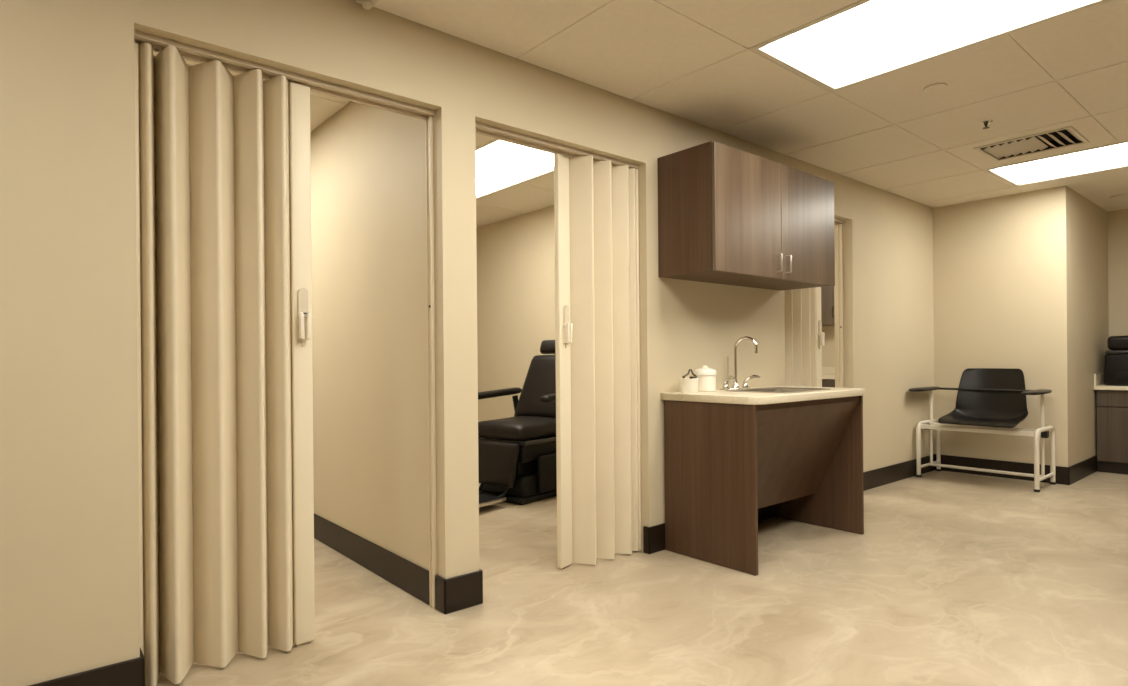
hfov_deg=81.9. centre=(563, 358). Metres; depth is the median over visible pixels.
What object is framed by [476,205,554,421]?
wall
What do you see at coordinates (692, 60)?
ceiling
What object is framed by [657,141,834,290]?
upper cabinet
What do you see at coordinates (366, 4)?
bracket
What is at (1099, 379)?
countertop
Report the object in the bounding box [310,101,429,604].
wall
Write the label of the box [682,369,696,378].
tongs
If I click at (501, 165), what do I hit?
recessed light
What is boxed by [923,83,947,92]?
cover plate
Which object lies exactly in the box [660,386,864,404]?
countertop
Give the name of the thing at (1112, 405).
base cabinet
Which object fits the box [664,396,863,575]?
base cabinet
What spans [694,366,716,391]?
canister
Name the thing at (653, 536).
baseboard
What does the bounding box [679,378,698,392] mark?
pot
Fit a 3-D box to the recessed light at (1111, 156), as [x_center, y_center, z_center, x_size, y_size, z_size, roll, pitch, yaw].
[3.905,-1.426,4.469,0.743,0.037,1.564,-1,0,-40]
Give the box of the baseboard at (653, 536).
[643,504,775,553]
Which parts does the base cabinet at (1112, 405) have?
drawer, door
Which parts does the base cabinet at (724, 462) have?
panel, panel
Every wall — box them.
[0,0,934,685]
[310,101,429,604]
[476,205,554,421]
[822,326,834,366]
[933,186,1108,466]
[1108,209,1127,336]
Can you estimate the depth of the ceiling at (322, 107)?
3.50 m
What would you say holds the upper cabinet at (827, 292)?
attached to the wall at (828, 350)
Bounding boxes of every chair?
[478,340,556,506]
[908,368,1055,491]
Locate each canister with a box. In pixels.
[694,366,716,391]
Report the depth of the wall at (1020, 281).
5.63 m
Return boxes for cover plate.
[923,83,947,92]
[1110,194,1127,198]
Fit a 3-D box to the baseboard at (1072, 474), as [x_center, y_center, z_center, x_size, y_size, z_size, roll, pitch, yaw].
[3.763,0.958,5.656,3.107,0.146,1.017,-1,0,-40]
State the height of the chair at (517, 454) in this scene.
1.220 m
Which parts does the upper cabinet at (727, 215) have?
door, handle, handle, door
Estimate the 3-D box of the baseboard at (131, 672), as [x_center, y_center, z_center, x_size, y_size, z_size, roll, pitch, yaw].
[-2.678,1.015,0.939,3.502,0.146,0.102,-1,0,-40]
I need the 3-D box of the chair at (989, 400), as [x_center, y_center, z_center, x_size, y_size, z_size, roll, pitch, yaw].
[3.503,0.558,5.474,0.636,0.950,0.963,-1,0,-40]
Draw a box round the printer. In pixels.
[1104,336,1127,385]
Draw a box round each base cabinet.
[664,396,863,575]
[822,379,834,386]
[1097,390,1127,474]
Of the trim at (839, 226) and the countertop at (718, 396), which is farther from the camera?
the trim at (839, 226)
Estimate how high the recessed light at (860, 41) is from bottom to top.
0.037 m
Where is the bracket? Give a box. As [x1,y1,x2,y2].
[354,0,378,9]
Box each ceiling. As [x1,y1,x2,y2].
[153,51,349,131]
[373,0,1127,210]
[476,133,553,227]
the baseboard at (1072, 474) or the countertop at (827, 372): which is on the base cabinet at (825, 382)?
the countertop at (827, 372)
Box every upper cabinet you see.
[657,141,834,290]
[821,286,834,325]
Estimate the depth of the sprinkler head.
3.83 m
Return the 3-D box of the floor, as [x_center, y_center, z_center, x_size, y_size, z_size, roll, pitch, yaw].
[1.064,1.080,2.605,11.370,0.050,10.200,-1,0,-40]
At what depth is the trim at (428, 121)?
2.79 m
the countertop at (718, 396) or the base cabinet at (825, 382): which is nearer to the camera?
the countertop at (718, 396)
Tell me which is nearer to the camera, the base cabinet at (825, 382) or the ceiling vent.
the ceiling vent
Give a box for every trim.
[425,116,436,608]
[837,224,843,387]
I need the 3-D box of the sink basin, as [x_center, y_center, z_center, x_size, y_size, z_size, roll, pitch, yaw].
[1.236,0.262,3.749,0.564,0.171,0.394,-1,0,-40]
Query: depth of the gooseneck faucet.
3.88 m
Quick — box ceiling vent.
[973,126,1088,161]
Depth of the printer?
5.79 m
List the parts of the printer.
control panel, scanner lid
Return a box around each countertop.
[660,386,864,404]
[822,367,834,378]
[1094,373,1127,389]
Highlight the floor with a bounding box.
[145,470,1127,685]
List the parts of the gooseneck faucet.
handle stem, lift rod, handle blade, deck plate, spout, handle stem, handle blade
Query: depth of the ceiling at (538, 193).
5.63 m
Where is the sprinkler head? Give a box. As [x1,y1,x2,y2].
[979,120,992,128]
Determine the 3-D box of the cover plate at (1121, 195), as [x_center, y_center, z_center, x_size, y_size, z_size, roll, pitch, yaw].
[4.843,-1.412,5.659,0.140,0.011,0.140,-1,0,-40]
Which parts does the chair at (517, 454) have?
footplate trim, armrest, seat, seat frame, backrest, armrest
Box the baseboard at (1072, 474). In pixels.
[863,454,1097,490]
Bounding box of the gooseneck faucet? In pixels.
[720,336,760,389]
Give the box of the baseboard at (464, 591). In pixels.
[435,569,482,613]
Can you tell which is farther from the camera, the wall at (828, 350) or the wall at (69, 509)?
the wall at (828, 350)
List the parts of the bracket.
bracket knob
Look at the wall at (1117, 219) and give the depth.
6.22 m
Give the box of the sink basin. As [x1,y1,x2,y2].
[725,387,830,392]
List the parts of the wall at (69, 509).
jamb post, fold panel, fold panel, fold panel, fold panel, fold panel, fold panel, fold panel, fold panel, fold panel, fold panel, lead post, latch plate, pull handle, lead post, latch plate, pull handle, fold panel, fold panel, fold panel, fold panel, fold panel, fold panel, fold panel, fold panel, jamb post, fold panel, fold panel, fold panel, fold panel, fold panel, fold panel, fold panel, fold panel, lead post, latch plate, pull handle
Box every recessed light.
[476,138,567,199]
[750,0,1108,91]
[984,141,1127,186]
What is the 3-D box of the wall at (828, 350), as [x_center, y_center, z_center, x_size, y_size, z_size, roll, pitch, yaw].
[2.334,-0.207,7.839,0.120,2.500,3.850,-1,0,-40]
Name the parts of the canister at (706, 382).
lid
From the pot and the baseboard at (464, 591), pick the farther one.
the pot
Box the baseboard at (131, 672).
[29,648,144,685]

